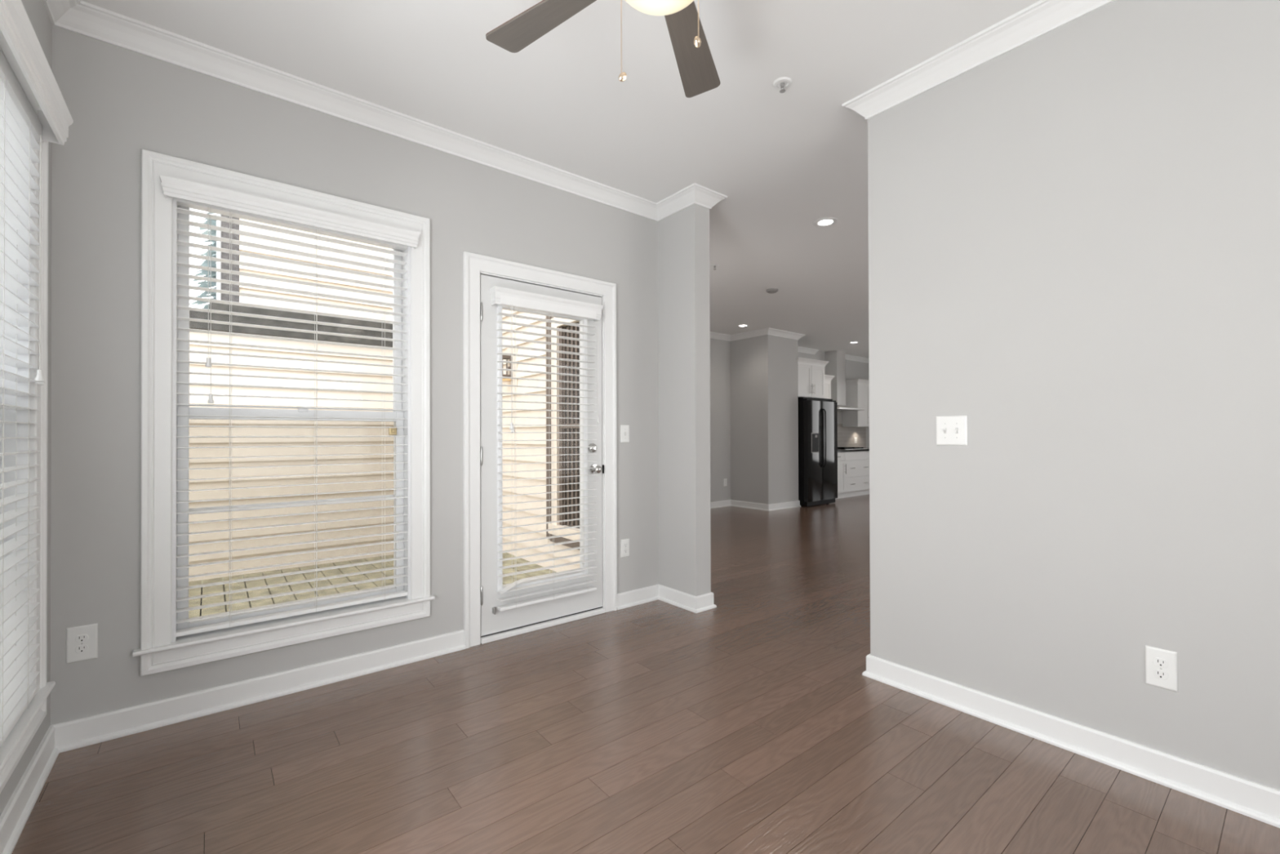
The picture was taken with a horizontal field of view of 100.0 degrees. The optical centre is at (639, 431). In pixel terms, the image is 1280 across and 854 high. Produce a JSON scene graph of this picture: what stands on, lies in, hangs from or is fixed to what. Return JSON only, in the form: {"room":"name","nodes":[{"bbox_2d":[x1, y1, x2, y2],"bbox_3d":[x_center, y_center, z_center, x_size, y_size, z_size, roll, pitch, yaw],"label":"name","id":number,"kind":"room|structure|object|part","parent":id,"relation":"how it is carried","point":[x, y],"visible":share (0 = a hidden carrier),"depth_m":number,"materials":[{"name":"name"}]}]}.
{"room":"empty living room","nodes":[
{"label":"empty living room","id":0,"kind":"room"},
{"bbox_2d":[0,0,52,815],"bbox_3d":[-0.752,-0.216,0.089,0.160,2.738,4.678,0,0,-39],"label":"wall","id":1,"kind":"structure","parent":0,"point":[36,11],"depth_m":1.93,"materials":[{"name":"grey paint"}]},
{"bbox_2d":[0,29,55,793],"bbox_3d":[-1.724,-0.083,1.327,0.213,2.063,1.140,0,0,-39],"label":"window","id":2,"kind":"structure","parent":1,"relation":"in","point":[20,737],"depth_m":1.73,"materials":[{"name":"white paint"}]},
{"bbox_3d":[-1.666,0.853,1.366,0.073,0.017,1.140,0,0,-39],"label":"sill","id":3,"kind":"part","parent":2,"relation":"part of","materials":[{"name":"white paint"}]},
{"bbox_2d":[0,0,73,746],"bbox_3d":[-1.644,-0.112,1.382,0.118,1.883,0.998,0,0,-39],"label":"window blind","id":4,"kind":"object","parent":2,"relation":"attached to","point":[20,128],"visible":1,"depth_m":1.56,"materials":[{"name":"white plastic"}]},
{"bbox_3d":[-1.684,-0.060,1.381,0.054,1.780,0.582,0,0,-39],"label":"ladder cord","id":5,"kind":"part","parent":4,"relation":"part of","materials":[{"name":"white plastic"}]},
{"bbox_3d":[-1.672,0.821,1.364,0.046,0.018,0.920,0,0,-39],"label":"rail","id":6,"kind":"part","parent":4,"relation":"part of","materials":[{"name":"white plastic"}]},
{"bbox_3d":[-1.677,-0.971,1.374,0.052,0.049,0.912,0,0,-39],"label":"head rail","id":7,"kind":"part","parent":4,"relation":"part of","materials":[{"name":"white plastic"}]},
{"bbox_3d":[-1.912,-0.571,1.712,0.002,0.754,0.004,0,0,-39],"label":"pull cord","id":8,"kind":"part","parent":4,"relation":"part of","materials":[{"name":"white fabric"}]},
{"bbox_3d":[-1.917,-0.567,1.718,0.002,0.762,0.004,0,0,-39],"label":"pull cord","id":9,"kind":"part","parent":4,"relation":"part of","materials":[{"name":"white fabric"}]},
{"bbox_2d":[0,629,466,853],"bbox_3d":[-0.089,1.104,0.611,1.530,0.098,4.678,0,0,-39],"label":"baseboard","id":10,"kind":"structure","parent":1,"relation":"attached to","point":[70,735],"depth_m":2.18,"materials":[{"name":"white paint"}]},
{"bbox_2d":[49,25,658,724],"bbox_3d":[-1.067,-0.196,2.937,3.212,2.748,0.160,0,0,-39],"label":"wall","id":11,"kind":"structure","parent":0,"point":[121,102],"depth_m":2.29,"materials":[{"name":"grey paint"}]},
{"bbox_2d":[66,622,97,663],"bbox_3d":[-2.084,0.789,2.006,0.082,0.130,0.009,0,0,-39],"label":"wall outlet","id":12,"kind":"object","parent":11,"relation":"attached to","point":[82,642],"visible":1,"depth_m":2.00,"materials":[{"name":"white plastic"}]},
{"bbox_2d":[75,644,88,653],"bbox_3d":[-2.082,0.809,2.005,0.034,0.028,0.005,0,0,-39],"label":"receptacle","id":13,"kind":"object","parent":12,"relation":"attached to","point":[79,648],"depth_m":2.00,"materials":[{"name":"grey plastic"}]},
{"bbox_2d":[75,634,88,642],"bbox_3d":[-2.082,0.770,2.005,0.034,0.028,0.005,0,0,-39],"label":"receptacle","id":14,"kind":"object","parent":12,"relation":"attached to","point":[78,637],"depth_m":2.00,"materials":[{"name":"grey plastic"}]},
{"bbox_2d":[132,148,435,676],"bbox_3d":[-1.574,-0.077,2.509,1.140,2.063,0.213,0,0,-39],"label":"window","id":15,"kind":"structure","parent":11,"relation":"in","point":[160,651],"depth_m":2.28,"materials":[{"name":"white paint"}]},
{"bbox_3d":[-1.528,0.858,2.449,1.140,0.017,0.073,0,0,-39],"label":"sill","id":16,"kind":"part","parent":15,"relation":"part of","materials":[{"name":"white paint"}]},
{"bbox_3d":[-1.613,-0.531,2.561,0.896,0.947,0.032,0,0,-39],"label":"sash","id":17,"kind":"part","parent":15,"relation":"part of","materials":[{"name":"white plastic"}]},
{"bbox_2d":[159,173,420,636],"bbox_3d":[-1.534,-0.088,2.457,0.986,1.846,0.125,0,0,-39],"label":"window blind","id":18,"kind":"object","parent":15,"relation":"attached to","point":[188,193],"visible":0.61,"depth_m":2.43,"materials":[{"name":"white plastic"}]},
{"bbox_3d":[-1.808,-0.625,2.250,0.004,0.640,0.002,0,0,-39],"label":"pull cord","id":19,"kind":"part","parent":18,"relation":"part of","materials":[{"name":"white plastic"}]},
{"bbox_3d":[-1.802,-0.549,2.255,0.004,0.792,0.002,0,0,-39],"label":"pull cord","id":20,"kind":"part","parent":18,"relation":"part of","materials":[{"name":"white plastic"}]},
{"bbox_3d":[-1.551,0.826,2.482,0.920,0.018,0.046,0,0,-39],"label":"rail","id":21,"kind":"part","parent":18,"relation":"part of","materials":[{"name":"white"}]},
{"bbox_3d":[-1.556,-0.965,2.491,0.912,0.049,0.052,0,0,-39],"label":"head rail","id":22,"kind":"part","parent":18,"relation":"part of","materials":[{"name":"white plastic"}]},
{"bbox_3d":[-1.526,-0.055,2.509,0.622,1.780,0.054,0,0,-39],"label":"ladder cord","id":23,"kind":"part","parent":18,"relation":"part of","materials":[{"name":"white fabric"}]},
{"bbox_3d":[-1.589,0.372,2.529,0.896,0.954,0.033,0,0,-39],"label":"sash","id":24,"kind":"part","parent":15,"relation":"part of","materials":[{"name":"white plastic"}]},
{"bbox_3d":[-1.626,0.386,2.576,0.896,0.927,0.010,0,0,-39],"label":"screen frame","id":25,"kind":"part","parent":15,"relation":"part of","materials":[{"name":"white plastic"}]},
{"bbox_3d":[-1.589,0.375,2.529,0.820,0.859,0.006,0,0,-39],"label":"glass","id":26,"kind":"part","parent":15,"relation":"part of","materials":[{"name":"clear glass"}]},
{"bbox_2d":[462,251,617,648],"bbox_3d":[-0.593,0.095,3.274,1.016,2.147,0.224,0,0,-39],"label":"door","id":27,"kind":"structure","parent":11,"relation":"in","point":[483,623],"depth_m":3.11,"materials":[{"name":"white paint"}]},
{"bbox_3d":[-0.578,0.086,3.238,0.610,1.655,0.039,0,0,-39],"label":"glazing frame","id":28,"kind":"part","parent":27,"relation":"part of","materials":[{"name":"white plastic"}]},
{"bbox_2d":[488,285,603,611],"bbox_3d":[-0.536,0.096,3.209,0.726,1.800,0.082,0,0,-39],"label":"door blind","id":29,"kind":"object","parent":27,"relation":"attached to","point":[501,296],"visible":1,"depth_m":3.17,"materials":[{"name":"white plastic"}]},
{"bbox_3d":[-0.725,-0.383,3.023,0.004,0.670,0.002,0,0,-39],"label":"pull cord","id":30,"kind":"part","parent":29,"relation":"part of","materials":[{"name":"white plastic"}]},
{"bbox_3d":[-0.718,-0.375,3.028,0.004,0.685,0.002,0,0,-39],"label":"pull cord","id":31,"kind":"part","parent":29,"relation":"part of","materials":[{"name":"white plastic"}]},
{"bbox_3d":[-0.541,-0.738,3.209,0.637,0.049,0.052,0,0,-39],"label":"head rail","id":32,"kind":"part","parent":29,"relation":"part of","materials":[{"name":"white plastic"}]},
{"bbox_3d":[-0.536,0.987,3.200,0.645,0.018,0.046,0,0,-39],"label":"rail","id":33,"kind":"part","parent":29,"relation":"part of","materials":[{"name":"white"}]},
{"bbox_3d":[-0.527,0.140,3.213,0.491,1.713,0.054,0,0,-39],"label":"ladder cord","id":34,"kind":"part","parent":29,"relation":"part of","materials":[{"name":"white fabric"}]},
{"bbox_2d":[596,332,599,422],"bbox_3d":[-0.265,-0.344,3.396,0.016,0.576,0.015,0,0,-39],"label":"lift cord","id":35,"kind":"object","parent":29,"relation":"hanging from","point":[597,421],"visible":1,"depth_m":3.40,"materials":[{"name":"white fabric"}]},
{"bbox_3d":[-0.276,0.238,3.427,0.066,0.066,0.068,0,0,-39],"label":"knob","id":36,"kind":"part","parent":27,"relation":"part of","materials":[{"name":"silver metal"}]},
{"bbox_2d":[620,538,629,557],"bbox_3d":[-0.098,0.777,3.598,0.072,0.118,0.009,0,0,-39],"label":"wall outlet","id":37,"kind":"object","parent":11,"relation":"attached to","point":[624,544],"visible":1,"depth_m":3.59,"materials":[{"name":"white plastic"}]},
{"bbox_2d":[620,424,629,442],"bbox_3d":[-0.096,0.012,3.599,0.072,0.118,0.019,0,0,-39],"label":"light switch","id":38,"kind":"object","parent":11,"relation":"attached to","point":[624,429],"visible":1,"depth_m":3.60,"materials":[{"name":"white plastic"}]},
{"bbox_2d":[617,583,716,613],"bbox_3d":[0.174,1.119,3.564,0.543,0.098,0.399,0,0,-39],"label":"baseboard","id":39,"kind":"structure","parent":11,"relation":"attached to","point":[700,603],"depth_m":3.60,"materials":[{"name":"white paint"}]},
{"bbox_2d":[80,0,1040,358],"bbox_3d":[3.055,-1.631,5.063,12.301,0.120,7.960,0,0,-39],"label":"ceiling","id":40,"kind":"structure","parent":0,"point":[788,161],"depth_m":2.48,"materials":[{"name":"white paint"}]},
{"bbox_2d":[485,0,719,97],"bbox_3d":[0.019,-1.236,1.372,1.171,0.689,1.218,0,0,-39],"label":"ceiling fan","id":41,"kind":"object","parent":40,"relation":"hanging from","point":[698,73],"visible":1,"depth_m":1.67,"materials":[{"name":"brown wood"}]},
{"bbox_3d":[-0.285,-1.261,1.630,0.425,0.006,0.132,0,11,35],"label":"fan blade","id":42,"kind":"part","parent":41,"relation":"part of","materials":[{"name":"brown wood"}]},
{"bbox_3d":[-0.047,-1.048,1.365,0.002,0.270,0.002,0,0,-39],"label":"pull chain","id":43,"kind":"part","parent":41,"relation":"part of","materials":[{"name":"gold metal"}]},
{"bbox_3d":[-0.044,-0.903,1.366,0.019,0.024,0.019,41,-7,-31],"label":"pull knob","id":44,"kind":"part","parent":41,"relation":"part of","materials":[{"name":"gold metal"}]},
{"bbox_3d":[0.053,-1.170,1.393,0.256,0.090,0.256,0,0,-39],"label":"lamp shade","id":45,"kind":"part","parent":41,"relation":"part of","materials":[{"name":"beige glass"}]},
{"bbox_3d":[0.174,-1.261,1.788,0.132,0.006,0.425,-12,-4,17],"label":"fan blade","id":46,"kind":"part","parent":41,"relation":"part of","materials":[{"name":"brown wood"}]},
{"bbox_3d":[0.146,-0.988,1.362,0.019,0.024,0.019,18,47,40],"label":"pull knob","id":47,"kind":"part","parent":41,"relation":"part of","materials":[{"name":"gold metal"}]},
{"bbox_3d":[0.148,-1.091,1.365,0.002,0.185,0.002,0,0,-39],"label":"pull chain","id":48,"kind":"part","parent":41,"relation":"part of","materials":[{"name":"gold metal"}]},
{"bbox_2d":[710,264,719,270],"bbox_3d":[0.704,-1.545,5.048,0.084,0.038,0.084,0,0,-39],"label":"sprinkler","id":49,"kind":"object","parent":40,"relation":"attached to","point":[711,265],"visible":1,"depth_m":5.04,"materials":[{"name":"white paint"}]},
{"bbox_2d":[736,324,749,327],"bbox_3d":[1.501,-1.549,7.835,0.180,0.006,0.180,0,0,-39],"label":"recessed light","id":50,"kind":"object","parent":40,"relation":"in","point":[740,325],"visible":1,"depth_m":7.81,"materials":[{"name":"white paint"}]},
{"bbox_2d":[766,288,777,293],"bbox_3d":[1.452,-1.546,5.898,0.128,0.032,0.128,0,0,-39],"label":"smoke detector","id":51,"kind":"object","parent":40,"relation":"attached to","point":[771,291],"visible":1,"depth_m":5.86,"materials":[{"name":"grey plastic"}]},
{"bbox_2d":[773,76,791,93],"bbox_3d":[0.644,-1.558,2.429,0.084,0.038,0.084,0,0,-39],"label":"sprinkler","id":52,"kind":"object","parent":40,"relation":"attached to","point":[781,83],"visible":1,"depth_m":2.42,"materials":[{"name":"white paint"}]},
{"bbox_2d":[813,217,838,226],"bbox_3d":[1.390,-1.568,4.025,0.180,0.006,0.180,0,0,-39],"label":"recessed light","id":53,"kind":"object","parent":40,"relation":"in","point":[828,221],"visible":1,"depth_m":4.02,"materials":[{"name":"white paint"}]},
{"bbox_2d":[11,493,1279,853],"bbox_3d":[3.063,1.228,5.049,12.301,0.120,7.960,0,0,-39],"label":"floor","id":54,"kind":"structure","parent":0,"point":[752,722],"depth_m":1.88,"materials":[{"name":"brown wood"}]},
{"bbox_2d":[798,396,837,506],"bbox_3d":[2.721,0.318,9.032,0.845,1.742,0.906,0,0,-39],"label":"refrigerator","id":55,"kind":"object","parent":54,"relation":"on","point":[817,417],"visible":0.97,"depth_m":8.60,"materials":[{"name":"black metal"}]},
{"bbox_3d":[2.776,0.301,8.601,0.392,1.600,0.089,0,0,-39],"label":"freezer door","id":56,"kind":"part","parent":55,"relation":"part of","materials":[{"name":"black metal"}]},
{"bbox_3d":[2.945,0.096,8.668,0.022,0.953,0.055,0,0,-39],"label":"door handle","id":57,"kind":"part","parent":55,"relation":"part of","materials":[{"name":"black metal"}]},
{"bbox_3d":[2.995,0.096,8.708,0.022,0.953,0.055,0,0,-39],"label":"door handle","id":58,"kind":"part","parent":55,"relation":"part of","materials":[{"name":"black metal"}]},
{"bbox_3d":[3.114,0.302,8.871,0.433,1.600,0.089,0,0,-39],"label":"fridge door","id":59,"kind":"part","parent":55,"relation":"part of","materials":[{"name":"black metal"}]},
{"bbox_2d":[835,452,846,498],"bbox_3d":[3.304,0.774,9.716,0.472,0.834,0.678,0,0,-39],"label":"base cabinet","id":60,"kind":"object","parent":54,"relation":"on","point":[841,455],"visible":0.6,"depth_m":9.56,"materials":[{"name":"white paint"}]},
{"bbox_3d":[3.483,0.437,9.493,0.466,0.139,0.018,0,0,-39],"label":"drawer","id":61,"kind":"part","parent":60,"relation":"part of","materials":[{"name":"white paint"}]},
{"bbox_3d":[3.486,0.797,9.489,0.466,0.569,0.024,0,0,-39],"label":"cabinet door","id":62,"kind":"part","parent":60,"relation":"part of","materials":[{"name":"white paint"}]},
{"bbox_2d":[841,450,869,497],"bbox_3d":[3.843,0.774,10.149,0.906,0.834,0.678,0,0,-39],"label":"base cabinet","id":63,"kind":"object","parent":54,"relation":"on","point":[857,476],"visible":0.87,"depth_m":9.90,"materials":[{"name":"white paint"}]},
{"bbox_3d":[4.024,0.952,9.923,0.900,0.259,0.018,0,0,-39],"label":"drawer","id":64,"kind":"part","parent":63,"relation":"part of","materials":[{"name":"white paint"}]},
{"bbox_3d":[4.023,0.665,9.925,0.900,0.304,0.018,0,0,-39],"label":"drawer","id":65,"kind":"part","parent":63,"relation":"part of","materials":[{"name":"white paint"}]},
{"bbox_3d":[4.022,0.437,9.926,0.900,0.139,0.018,0,0,-39],"label":"drawer","id":66,"kind":"part","parent":63,"relation":"part of","materials":[{"name":"white paint"}]},
{"bbox_3d":[4.564,0.776,10.727,0.938,0.834,0.678,0,0,-39],"label":"base cabinet","id":67,"kind":"object","parent":54,"relation":"on","visible":0},
{"bbox_2d":[837,447,869,452],"bbox_3d":[4.026,0.340,10.309,2.380,0.033,0.664,0,0,-39],"label":"countertop","id":68,"kind":"structure","parent":67,"relation":"on","point":[868,449],"depth_m":9.82,"materials":[{"name":"black stone"}]},
{"bbox_2d":[837,446,867,449],"bbox_3d":[3.864,0.306,10.144,0.760,0.035,0.500,0,0,-39],"label":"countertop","id":69,"kind":"structure","parent":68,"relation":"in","point":[839,447],"depth_m":9.89,"materials":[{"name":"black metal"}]},
{"bbox_3d":[3.864,0.318,10.144,0.760,0.010,0.500,0,0,-39],"label":"plate","id":70,"kind":"part","parent":69,"relation":"part of","materials":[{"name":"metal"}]},
{"bbox_2d":[729,334,798,504],"bbox_3d":[1.993,-0.180,8.629,0.761,2.738,0.750,0,0,-39],"label":"wall","id":71,"kind":"structure","parent":0,"point":[764,370],"depth_m":8.34,"materials":[{"name":"grey paint"}]},
{"bbox_2d":[710,337,869,502],"bbox_3d":[1.811,-0.177,9.060,8.940,2.738,0.150,0,0,-39],"label":"wall","id":72,"kind":"structure","parent":0,"point":[720,358],"depth_m":8.57,"materials":[{"name":"grey paint"}]},
{"bbox_2d":[723,478,726,486],"bbox_3d":[1.366,0.805,8.594,0.075,0.120,0.009,0,0,-39],"label":"wall outlet","id":73,"kind":"object","parent":72,"relation":"attached to","point":[724,479],"visible":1,"depth_m":8.58,"materials":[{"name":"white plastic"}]},
{"bbox_2d":[710,499,800,511],"bbox_3d":[0.509,1.138,7.413,4.650,0.098,0.777,0,0,-39],"label":"baseboard","id":74,"kind":"structure","parent":72,"relation":"attached to","point":[776,506],"depth_m":8.39,"materials":[{"name":"white paint"}]},
{"bbox_2d":[710,327,805,341],"bbox_3d":[0.543,-1.511,7.422,4.708,0.080,0.835,0,0,-39],"label":"trim","id":75,"kind":"structure","parent":72,"relation":"attached to","point":[768,331],"depth_m":8.37,"materials":[{"name":"white paint"}]},
{"bbox_2d":[797,346,818,354],"bbox_3d":[2.735,-1.506,9.660,1.550,0.080,0.085,0,0,-39],"label":"trim","id":76,"kind":"structure","parent":72,"relation":"attached to","point":[802,349],"depth_m":9.95,"materials":[{"name":"white paint"}]},
{"bbox_2d":[795,356,829,398],"bbox_3d":[2.602,-0.874,9.092,0.868,0.623,0.793,0,0,-39],"label":"upper cabinet","id":77,"kind":"object","parent":72,"relation":"attached to","point":[811,371],"visible":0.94,"depth_m":8.81,"materials":[{"name":"white paint"}]},
{"bbox_3d":[2.664,-0.831,8.712,0.373,0.527,0.024,0,0,-39],"label":"door","id":78,"kind":"part","parent":77,"relation":"part of","materials":[{"name":"white paint"}]},
{"bbox_3d":[2.603,-1.139,9.090,0.868,0.094,0.785,0,0,-39],"label":"crown","id":79,"kind":"part","parent":77,"relation":"part of","materials":[{"name":"white paint"}]},
{"bbox_3d":[2.959,-0.831,8.949,0.373,0.527,0.024,0,0,-39],"label":"door","id":80,"kind":"part","parent":77,"relation":"part of","materials":[{"name":"white paint"}]},
{"bbox_2d":[824,374,835,399],"bbox_3d":[3.143,-0.601,9.786,0.855,0.865,0.383,0,0,-39],"label":"upper cabinet","id":81,"kind":"object","parent":72,"relation":"attached to","point":[828,379],"visible":0.05,"depth_m":9.85,"materials":[{"name":"white paint"}]},
{"bbox_3d":[3.369,-0.554,9.801,0.366,0.764,0.024,0,0,-39],"label":"door","id":82,"kind":"part","parent":81,"relation":"part of","materials":[{"name":"white paint"}]},
{"bbox_3d":[3.144,-0.984,9.785,0.855,0.099,0.375,0,0,-39],"label":"crown","id":83,"kind":"part","parent":81,"relation":"part of","materials":[{"name":"white paint"}]},
{"bbox_2d":[825,350,865,410],"bbox_3d":[3.843,-0.984,10.284,0.920,1.123,0.490,0,0,-39],"label":"range hood","id":84,"kind":"object","parent":72,"relation":"attached to","point":[836,366],"visible":0.66,"depth_m":10.26,"materials":[{"name":"silver metal"}]},
{"bbox_2d":[837,423,866,447],"bbox_3d":[3.766,0.080,10.522,2.540,0.492,0.009,0,0,-39],"label":"backsplash","id":85,"kind":"structure","parent":72,"relation":"attached to","point":[846,435],"depth_m":10.94,"materials":[{"name":"grey tile"}]},
{"bbox_2d":[841,378,869,426],"bbox_3d":[4.500,-0.567,10.875,0.975,0.930,0.383,0,0,-39],"label":"upper cabinet","id":86,"kind":"object","parent":72,"relation":"attached to","point":[857,390],"visible":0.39,"depth_m":10.62,"materials":[{"name":"white paint"}]},
{"bbox_3d":[4.502,-0.992,10.874,0.975,0.079,0.375,0,0,-39],"label":"crown","id":87,"kind":"part","parent":86,"relation":"part of","materials":[{"name":"white paint"}]},
{"bbox_3d":[4.413,-0.530,10.637,0.426,0.849,0.024,0,0,-39],"label":"door","id":88,"kind":"part","parent":86,"relation":"part of","materials":[{"name":"white paint"}]},
{"bbox_2d":[844,354,868,363],"bbox_3d":[4.616,-1.503,11.168,1.930,0.080,0.085,0,0,-39],"label":"trim","id":89,"kind":"structure","parent":72,"relation":"attached to","point":[851,357],"depth_m":11.04,"materials":[{"name":"white paint"}]},
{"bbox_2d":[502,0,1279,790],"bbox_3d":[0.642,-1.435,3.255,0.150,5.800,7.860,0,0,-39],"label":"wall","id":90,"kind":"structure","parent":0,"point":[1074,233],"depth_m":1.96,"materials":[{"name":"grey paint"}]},
{"bbox_2d":[42,0,727,221],"bbox_3d":[0.503,-1.543,1.169,3.147,0.080,4.778,0,0,-39],"label":"trim","id":91,"kind":"structure","parent":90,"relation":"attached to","point":[77,16],"depth_m":2.49,"materials":[{"name":"white paint"}]},
{"bbox_2d":[502,345,517,392],"bbox_3d":[-1.390,-0.657,5.619,0.135,0.500,0.240,0,0,-39],"label":"wall lantern","id":92,"kind":"object","parent":90,"relation":"attached to","point":[509,366],"visible":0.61,"depth_m":5.62,"materials":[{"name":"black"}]},
{"bbox_2d":[502,377,512,381],"bbox_3d":[-1.400,-0.550,5.636,0.130,0.035,0.128,0,0,-39],"label":"drip tray","id":93,"kind":"object","parent":92,"relation":"on","point":[504,379],"depth_m":5.60,"materials":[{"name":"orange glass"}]},
{"bbox_2d":[546,315,579,550],"bbox_3d":[-0.437,-0.060,4.546,0.095,2.130,1.340,0,0,-39],"label":"window","id":94,"kind":"structure","parent":90,"relation":"in","point":[558,362],"depth_m":4.88,"materials":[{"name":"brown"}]},
{"bbox_3d":[-0.401,-0.061,4.517,0.035,1.810,1.050,0,0,-39],"label":"sash","id":95,"kind":"part","parent":94,"relation":"part of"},
{"bbox_2d":[563,325,577,525],"bbox_3d":[-0.405,-0.056,4.534,0.010,1.780,0.940,0,0,-39],"label":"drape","id":96,"kind":"object","parent":94,"relation":"hanging from","point":[567,371],"depth_m":4.81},
{"bbox_3d":[-0.387,-0.061,4.529,0.006,1.810,1.050,0,0,-39],"label":"glass","id":97,"kind":"part","parent":94,"relation":"part of","materials":[{"name":"clear glass"}]},
{"bbox_2d":[936,415,967,445],"bbox_3d":[1.316,-0.006,2.277,0.019,0.124,0.122,0,0,-39],"label":"light switch","id":98,"kind":"object","parent":90,"relation":"attached to","point":[950,430],"visible":1,"depth_m":2.27,"materials":[{"name":"white plastic"}]},
{"bbox_2d":[841,0,1115,124],"bbox_3d":[2.089,-1.546,1.431,0.295,0.080,3.203,0,0,-39],"label":"trim","id":99,"kind":"structure","parent":90,"relation":"attached to","point":[1042,17],"depth_m":2.18,"materials":[{"name":"white paint"}]},
{"bbox_2d":[862,653,1279,827],"bbox_3d":[2.114,1.102,1.395,0.179,0.098,3.145,0,0,-39],"label":"baseboard","id":100,"kind":"structure","parent":90,"relation":"attached to","point":[1255,800],"depth_m":1.90,"materials":[{"name":"white paint"}]},
{"bbox_2d":[1145,644,1177,691],"bbox_3d":[1.723,0.781,1.776,0.009,0.128,0.076,0,0,-39],"label":"wall outlet","id":101,"kind":"object","parent":90,"relation":"attached to","point":[1161,664],"visible":1,"depth_m":1.77,"materials":[{"name":"white plastic"}]},
{"bbox_2d":[1153,669,1168,679],"bbox_3d":[1.721,0.801,1.775,0.005,0.028,0.034,0,0,-39],"label":"receptacle","id":102,"kind":"object","parent":101,"relation":"attached to","point":[1158,674],"depth_m":1.77,"materials":[{"name":"white plastic"}]},
{"bbox_2d":[1153,657,1168,667],"bbox_3d":[1.721,0.762,1.775,0.005,0.028,0.034,0,0,-39],"label":"receptacle","id":103,"kind":"object","parent":101,"relation":"attached to","point":[1158,662],"depth_m":1.77,"materials":[{"name":"white plastic"}]},
{"label":"outside","id":104,"kind":"structure","parent":0,"visible":0},
{"bbox_3d":[-8.495,1.828,10.593,28.000,0.600,20.822,0,0,-39],"label":"ground","id":105,"kind":"structure","parent":104,"visible":0},
{"bbox_2d":[189,212,216,309],"bbox_3d":[-11.443,-4.431,15.758,3.367,11.988,3.408,0,0,-39],"label":"conifer tree","id":106,"kind":"object","parent":105,"relation":"on","point":[211,264],"visible":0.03,"depth_m":15.04,"materials":[{"name":"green plant"}]},
{"bbox_2d":[188,552,556,622],"bbox_3d":[-4.597,1.373,2.138,9.505,0.201,3.017,0,0,-39],"label":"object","id":107,"kind":"object","parent":105,"relation":"on","point":[301,576],"visible":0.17,"depth_m":4.57,"materials":[{"name":"brown wood"}]},
{"bbox_3d":[-4.617,1.394,2.119,9.450,0.160,3.002,0,0,-39],"label":"frame","id":108,"kind":"part","parent":107,"relation":"part of","materials":[{"name":"black"}]},
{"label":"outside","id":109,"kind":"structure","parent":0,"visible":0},
{"bbox_2d":[188,213,393,581],"bbox_3d":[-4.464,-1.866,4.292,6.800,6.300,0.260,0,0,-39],"label":"neighbouring house","id":110,"kind":"structure","parent":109,"point":[193,378],"depth_m":5.09,"materials":[{"name":"beige"}]}
]}

